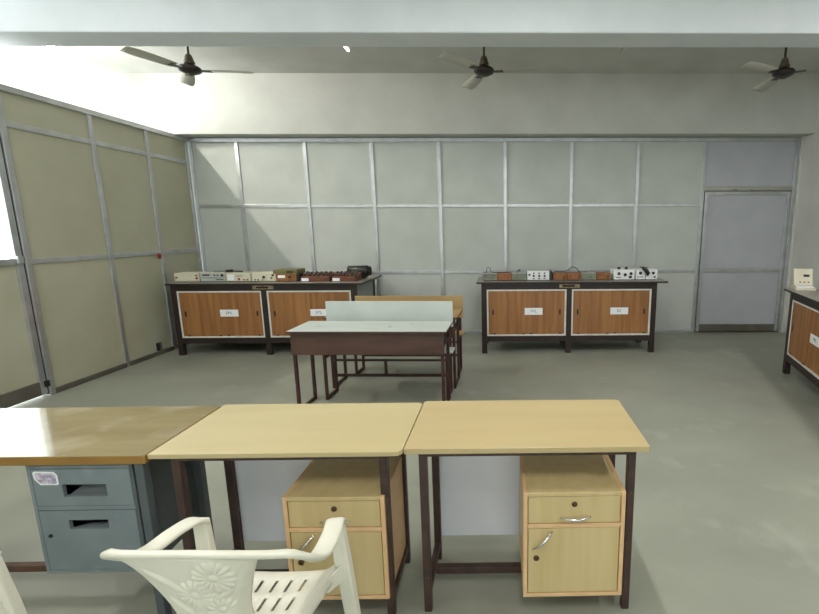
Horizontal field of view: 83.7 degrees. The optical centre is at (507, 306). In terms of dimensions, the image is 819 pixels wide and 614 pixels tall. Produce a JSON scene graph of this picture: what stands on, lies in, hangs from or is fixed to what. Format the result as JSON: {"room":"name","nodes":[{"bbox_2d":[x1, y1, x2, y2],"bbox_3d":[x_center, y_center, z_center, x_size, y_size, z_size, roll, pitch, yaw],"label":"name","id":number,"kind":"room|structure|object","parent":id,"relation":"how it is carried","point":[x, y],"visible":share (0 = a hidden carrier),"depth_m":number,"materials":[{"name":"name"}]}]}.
{"room":"electronics workshop","nodes":[
{"label":"electronics workshop","id":0,"kind":"room"},
{"bbox_2d":[0,84,202,392],"bbox_3d":[-4.506,-0.036,1.210,0.090,2.892,10.915,0,10,-1],"label":"wall","id":1,"kind":"structure","parent":0,"point":[102,195],"depth_m":4.97,"materials":[{"name":"metal"}]},
{"bbox_2d":[0,95,55,407],"bbox_3d":[-4.530,-0.433,3.615,0.105,2.842,1.190,0,10,-1],"label":"door","id":2,"kind":"structure","parent":1,"relation":"in","point":[26,373],"depth_m":4.10,"materials":[{"name":"metal"}]},
{"bbox_2d":[156,342,161,350],"bbox_3d":[-4.535,0.512,5.812,0.024,0.100,0.080,0,10,-1],"label":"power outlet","id":3,"kind":"object","parent":1,"relation":"attached to","point":[158,345],"visible":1,"depth_m":5.80,"materials":[{"name":"plastic"}]},
{"bbox_2d":[0,331,818,613],"bbox_3d":[-1.170,1.407,1.633,11.485,0.120,11.560,0,10,-1],"label":"floor","id":4,"kind":"structure","parent":0,"point":[726,511],"depth_m":3.04,"materials":[{"name":"concrete"}]},
{"bbox_2d":[0,551,26,613],"bbox_3d":[-1.808,1.020,1.206,0.586,0.794,0.526,-1,10,-3],"label":"plastic chair","id":5,"kind":"object","parent":4,"relation":"on","point":[11,602],"visible":1,"depth_m":1.39,"materials":[{"name":"white plastic"}]},
{"bbox_2d":[0,406,220,613],"bbox_3d":[-2.187,0.903,2.005,1.570,0.750,0.490,0,10,-1],"label":"desk","id":6,"kind":"object","parent":4,"relation":"on","point":[95,488],"visible":0.8,"depth_m":1.80,"materials":[{"name":"brown wood"}]},
{"bbox_2d":[100,517,360,613],"bbox_3d":[-0.809,0.989,1.366,0.586,0.794,0.526,0,10,0],"label":"plastic chair","id":7,"kind":"object","parent":4,"relation":"on","point":[205,579],"visible":1,"depth_m":1.20,"materials":[{"name":"white plastic"}]},
{"bbox_2d":[164,275,381,355],"bbox_3d":[-3.061,0.083,6.135,2.450,0.945,0.965,0,10,-1],"label":"lab bench","id":8,"kind":"object","parent":4,"relation":"on","point":[207,311],"visible":0.8,"depth_m":5.69,"materials":[{"name":"brown paint"}]},
{"bbox_2d":[174,272,203,281],"bbox_3d":[-4.091,-0.390,5.778,0.315,0.115,0.216,0,10,-1],"label":"instrument","id":9,"kind":"object","parent":8,"relation":"on","point":[181,276],"visible":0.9,"depth_m":5.69,"materials":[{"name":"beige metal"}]},
{"bbox_2d":[200,272,228,281],"bbox_3d":[-3.764,-0.392,5.782,0.310,0.115,0.216,0,10,-1],"label":"instrument","id":10,"kind":"object","parent":8,"relation":"on","point":[206,276],"visible":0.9,"depth_m":5.69,"materials":[{"name":"beige metal"}]},
{"bbox_2d":[226,271,257,281],"bbox_3d":[-3.439,-0.394,5.786,0.310,0.115,0.216,0,10,-1],"label":"instrument","id":11,"kind":"object","parent":8,"relation":"on","point":[246,275],"visible":0.9,"depth_m":5.70,"materials":[{"name":"beige metal"}]},
{"bbox_2d":[214,269,242,271],"bbox_3d":[-3.614,-0.468,5.764,0.361,0.039,0.040,-1,10,-5],"label":"probe","id":12,"kind":"object","parent":11,"relation":"on","point":[230,270],"visible":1,"depth_m":5.76,"materials":[{"name":"black plastic"}]},
{"bbox_2d":[251,271,276,281],"bbox_3d":[-3.114,-0.396,5.790,0.310,0.115,0.216,0,10,-1],"label":"instrument","id":13,"kind":"object","parent":8,"relation":"on","point":[261,275],"visible":0.91,"depth_m":5.70,"materials":[{"name":"beige metal"}]},
{"bbox_2d":[164,275,381,285],"bbox_3d":[-3.062,-0.370,6.055,2.450,0.026,0.965,0,10,-1],"label":"countertop","id":14,"kind":"structure","parent":8,"relation":"on","point":[371,277],"depth_m":5.60,"materials":[{"name":"brown paint"}]},
{"bbox_2d":[276,273,303,281],"bbox_3d":[-2.806,-0.388,5.786,0.295,0.100,0.236,0,10,-1],"label":"meter box","id":15,"kind":"object","parent":8,"relation":"on","point":[279,277],"visible":0.77,"depth_m":5.69,"materials":[{"name":"brown wood"}]},
{"bbox_2d":[273,268,304,273],"bbox_3d":[-2.834,-0.469,5.796,0.310,0.055,0.247,0,10,-1],"label":"electronic instrument","id":16,"kind":"object","parent":15,"relation":"on","point":[280,270],"visible":1,"depth_m":5.68,"materials":[{"name":"beige metal"}]},
{"bbox_2d":[301,271,334,281],"bbox_3d":[-2.459,-0.403,5.804,0.360,0.120,0.243,0,10,-1],"label":"board","id":17,"kind":"object","parent":8,"relation":"on","point":[316,276],"visible":0.96,"depth_m":5.71,"materials":[{"name":"wood"}]},
{"bbox_2d":[332,271,361,281],"bbox_3d":[-2.089,-0.405,5.809,0.310,0.120,0.243,0,10,-1],"label":"board","id":18,"kind":"object","parent":8,"relation":"on","point":[339,276],"visible":1,"depth_m":5.73,"materials":[{"name":"wood"}]},
{"bbox_2d":[347,265,371,278],"bbox_3d":[-2.015,-0.479,6.073,0.306,0.175,0.150,0,10,-1],"label":"motor","id":19,"kind":"object","parent":8,"relation":"on","point":[366,270],"visible":0.84,"depth_m":6.01,"materials":[{"name":"black metal"}]},
{"bbox_2d":[147,403,421,613],"bbox_3d":[-0.905,0.893,2.040,0.980,0.750,0.500,0,10,-1],"label":"desk","id":20,"kind":"object","parent":4,"relation":"on","point":[264,449],"visible":0.75,"depth_m":1.98,"materials":[{"name":"brown wood"}]},
{"bbox_2d":[282,456,405,599],"bbox_3d":[-0.690,0.954,1.948,0.402,0.464,0.359,0,10,-1],"label":"drawer pedestal","id":21,"kind":"object","parent":4,"relation":"on","point":[350,489],"visible":0.7,"depth_m":1.81,"materials":[{"name":"brown wood"}]},
{"bbox_2d":[286,321,452,403],"bbox_3d":[-1.197,0.538,4.065,1.370,0.750,0.440,0,10,1],"label":"school desk","id":22,"kind":"object","parent":4,"relation":"on","point":[311,338],"visible":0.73,"depth_m":3.84,"materials":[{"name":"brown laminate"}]},
{"bbox_2d":[444,336,449,345],"bbox_3d":[-1.203,0.311,4.025,1.320,0.012,0.340,0,10,1],"label":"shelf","id":23,"kind":"object","parent":22,"relation":"attached to","point":[446,338],"depth_m":4.08,"materials":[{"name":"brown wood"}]},
{"bbox_2d":[322,301,454,399],"bbox_3d":[-1.138,0.412,4.296,1.250,0.918,0.263,0,10,1],"label":"bench","id":24,"kind":"object","parent":4,"relation":"on","point":[335,310],"visible":0.66,"depth_m":4.32,"materials":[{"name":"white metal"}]},
{"bbox_2d":[324,309,461,388],"bbox_3d":[-1.145,0.433,4.663,1.320,0.750,0.440,0,10,1],"label":"school desk","id":25,"kind":"object","parent":4,"relation":"on","point":[456,312],"visible":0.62,"depth_m":4.56,"materials":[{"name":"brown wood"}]},
{"bbox_2d":[354,296,464,372],"bbox_3d":[-1.105,0.315,5.011,1.235,0.862,0.263,0,10,1],"label":"bench","id":26,"kind":"object","parent":4,"relation":"on","point":[457,300],"visible":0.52,"depth_m":5.03,"materials":[{"name":"beige wood"}]},
{"bbox_2d":[404,399,649,611],"bbox_3d":[0.078,0.883,2.075,0.978,0.750,0.498,0,10,-1],"label":"desk","id":27,"kind":"object","parent":4,"relation":"on","point":[475,448],"visible":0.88,"depth_m":2.02,"materials":[{"name":"brown wood"}]},
{"bbox_2d":[519,455,625,596],"bbox_3d":[0.267,0.944,1.961,0.410,0.472,0.359,0,10,-1],"label":"drawer pedestal","id":28,"kind":"object","parent":27,"relation":"attached to","point":[572,507],"visible":0.95,"depth_m":1.82,"materials":[{"name":"brown wood"}]},
{"bbox_2d":[476,276,667,353],"bbox_3d":[0.821,0.085,6.045,2.430,0.945,0.685,0,10,-1],"label":"lab bench","id":29,"kind":"object","parent":4,"relation":"on","point":[564,311],"visible":0.96,"depth_m":5.75,"materials":[{"name":"brown paint"}]},
{"bbox_2d":[483,272,496,280],"bbox_3d":[-0.229,-0.399,5.818,0.180,0.092,0.216,0,10,-1],"label":"module","id":30,"kind":"object","parent":29,"relation":"on","point":[488,275],"visible":0.97,"depth_m":5.73,"materials":[{"name":"grey"}]},
{"bbox_2d":[497,272,511,280],"bbox_3d":[-0.039,-0.400,5.821,0.190,0.092,0.216,0,10,-1],"label":"module","id":31,"kind":"object","parent":29,"relation":"on","point":[504,275],"visible":0.98,"depth_m":5.73,"materials":[{"name":"brown wood"}]},
{"bbox_2d":[512,272,525,279],"bbox_3d":[0.153,-0.401,5.823,0.185,0.092,0.216,0,10,-1],"label":"module","id":32,"kind":"object","parent":29,"relation":"on","point":[515,275],"visible":0.96,"depth_m":5.73,"materials":[{"name":"grey"}]},
{"bbox_2d":[526,269,551,279],"bbox_3d":[0.416,-0.418,5.823,0.320,0.125,0.216,0,10,-1],"label":"control box","id":33,"kind":"object","parent":29,"relation":"on","point":[535,274],"visible":1,"depth_m":5.73,"materials":[{"name":"grey metal"}]},
{"bbox_2d":[552,272,566,279],"bbox_3d":[0.678,-0.404,5.829,0.175,0.092,0.216,0,10,-1],"label":"module","id":34,"kind":"object","parent":29,"relation":"on","point":[555,275],"visible":0.93,"depth_m":5.74,"materials":[{"name":"brown wood"}]},
{"bbox_2d":[476,276,667,283],"bbox_3d":[0.819,-0.367,5.965,2.430,0.026,0.685,0,10,-1],"label":"countertop","id":35,"kind":"structure","parent":29,"relation":"on","point":[480,279],"depth_m":5.64,"materials":[{"name":"brown paint"}]},
{"bbox_2d":[566,272,581,279],"bbox_3d":[0.863,-0.405,5.832,0.185,0.092,0.216,0,10,-1],"label":"module","id":36,"kind":"object","parent":29,"relation":"on","point":[570,275],"visible":0.88,"depth_m":5.74,"materials":[{"name":"brown wood"}]},
{"bbox_2d":[580,272,595,279],"bbox_3d":[1.053,-0.406,5.834,0.185,0.092,0.216,0,10,-1],"label":"module","id":37,"kind":"object","parent":29,"relation":"on","point":[585,275],"visible":0.88,"depth_m":5.75,"materials":[{"name":"grey"}]},
{"bbox_2d":[595,272,610,279],"bbox_3d":[1.241,-0.407,5.836,0.180,0.092,0.216,0,10,-1],"label":"module","id":38,"kind":"object","parent":29,"relation":"on","point":[599,275],"visible":0.91,"depth_m":5.75,"materials":[{"name":"brown wood"}]},
{"bbox_2d":[610,267,634,279],"bbox_3d":[1.506,-0.444,5.831,0.270,0.165,0.220,0,10,-1],"label":"control box","id":39,"kind":"object","parent":29,"relation":"on","point":[616,273],"visible":0.99,"depth_m":5.75,"materials":[{"name":"white"}]},
{"bbox_2d":[632,268,644,279],"bbox_3d":[1.718,-0.431,5.838,0.115,0.135,0.216,0,10,-1],"label":"control box","id":40,"kind":"object","parent":29,"relation":"on","point":[639,273],"visible":0.92,"depth_m":5.75,"materials":[{"name":"white metal"}]},
{"bbox_2d":[640,267,649,275],"bbox_3d":[1.777,-0.469,5.790,0.129,0.113,0.232,1,10,9],"label":"lead","id":41,"kind":"object","parent":40,"relation":"on","point":[645,269],"visible":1,"depth_m":5.69,"materials":[{"name":"black plastic"}]},
{"bbox_2d":[641,268,656,279],"bbox_3d":[1.860,-0.431,5.840,0.152,0.135,0.216,0,10,-1],"label":"control box","id":42,"kind":"object","parent":29,"relation":"on","point":[653,272],"visible":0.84,"depth_m":5.75,"materials":[{"name":"white metal"}]},
{"bbox_2d":[782,288,818,387],"bbox_3d":[3.085,0.473,3.792,0.685,0.945,2.420,3,10,15],"label":"lab bench","id":43,"kind":"object","parent":4,"relation":"on","point":[801,351],"visible":1,"depth_m":4.50,"materials":[{"name":"brown paint"}]},
{"bbox_2d":[784,288,818,303],"bbox_3d":[3.083,0.020,3.712,0.685,0.026,2.420,3,10,15],"label":"countertop","id":44,"kind":"structure","parent":43,"relation":"on","point":[813,296],"depth_m":4.53,"materials":[{"name":"brown paint"}]},
{"bbox_2d":[791,268,815,290],"bbox_3d":[3.202,-0.297,4.806,0.190,0.220,0.160,2,10,14],"label":"electronic instrument","id":45,"kind":"object","parent":43,"relation":"on","point":[802,279],"visible":1,"depth_m":4.83,"materials":[{"name":"beige plastic"}]},
{"bbox_2d":[0,73,818,191],"bbox_3d":[-1.347,-1.389,6.572,11.285,3.680,0.460,0,10,-1],"label":"wall","id":46,"kind":"structure","parent":0,"point":[218,105],"depth_m":6.10,"materials":[{"name":"paint"}]},
{"bbox_2d":[0,46,818,73],"bbox_3d":[-1.183,-2.350,0.973,11.485,0.150,11.560,0,10,-1],"label":"ceiling","id":47,"kind":"structure","parent":0,"point":[13,59],"depth_m":5.53,"materials":[{"name":"paint"}]},
{"bbox_2d":[47,46,63,51],"bbox_3d":[-5.021,-2.822,4.459,0.044,0.100,1.170,0,10,-1],"label":"tube light","id":48,"kind":"object","parent":47,"relation":"attached to","point":[59,49],"visible":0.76,"depth_m":4.99,"materials":[{"name":"white"}]},
{"bbox_2d":[120,46,252,85],"bbox_3d":[-3.151,-2.646,4.588,0.946,0.501,1.092,-2,10,-9],"label":"ceiling fan","id":49,"kind":"object","parent":47,"relation":"hanging from","point":[188,69],"visible":0.97,"depth_m":4.54,"materials":[{"name":"black metal"}]},
{"bbox_2d":[439,47,541,88],"bbox_3d":[-0.117,-2.651,4.592,0.946,0.513,1.092,1,10,7],"label":"ceiling fan","id":50,"kind":"object","parent":47,"relation":"hanging from","point":[483,70],"visible":0.92,"depth_m":4.58,"materials":[{"name":"black metal"}]},
{"bbox_2d":[740,47,818,91],"bbox_3d":[3.008,-2.650,4.578,0.946,0.530,1.092,7,12,34],"label":"ceiling fan","id":51,"kind":"object","parent":47,"relation":"hanging from","point":[784,71],"visible":0.89,"depth_m":4.62,"materials":[{"name":"black metal"}]},
{"bbox_2d":[187,137,801,333],"bbox_3d":[-0.153,-1.012,6.684,8.850,2.892,0.090,0,10,-1],"label":"wall","id":52,"kind":"structure","parent":0,"point":[428,216],"depth_m":6.59,"materials":[{"name":"laminate"}]},
{"bbox_2d":[694,136,804,332],"bbox_3d":[3.603,-1.037,6.722,1.389,2.902,0.120,0,10,-1],"label":"door","id":53,"kind":"structure","parent":52,"relation":"in","point":[750,210],"depth_m":6.70,"materials":[{"name":"metal"}]},
{"bbox_2d":[784,97,818,332],"bbox_3d":[4.466,-0.496,1.374,0.200,3.680,11.160,0,10,-1],"label":"wall","id":54,"kind":"structure","parent":0,"point":[805,255],"depth_m":6.36,"materials":[{"name":"paint"}]},
{"bbox_2d":[0,0,818,46],"bbox_3d":[-1.318,-2.522,3.776,11.285,0.480,0.305,0,10,-1],"label":"beam","id":55,"kind":"structure","parent":54,"relation":"attached to","point":[234,23],"depth_m":3.67,"materials":[{"name":"paint"}]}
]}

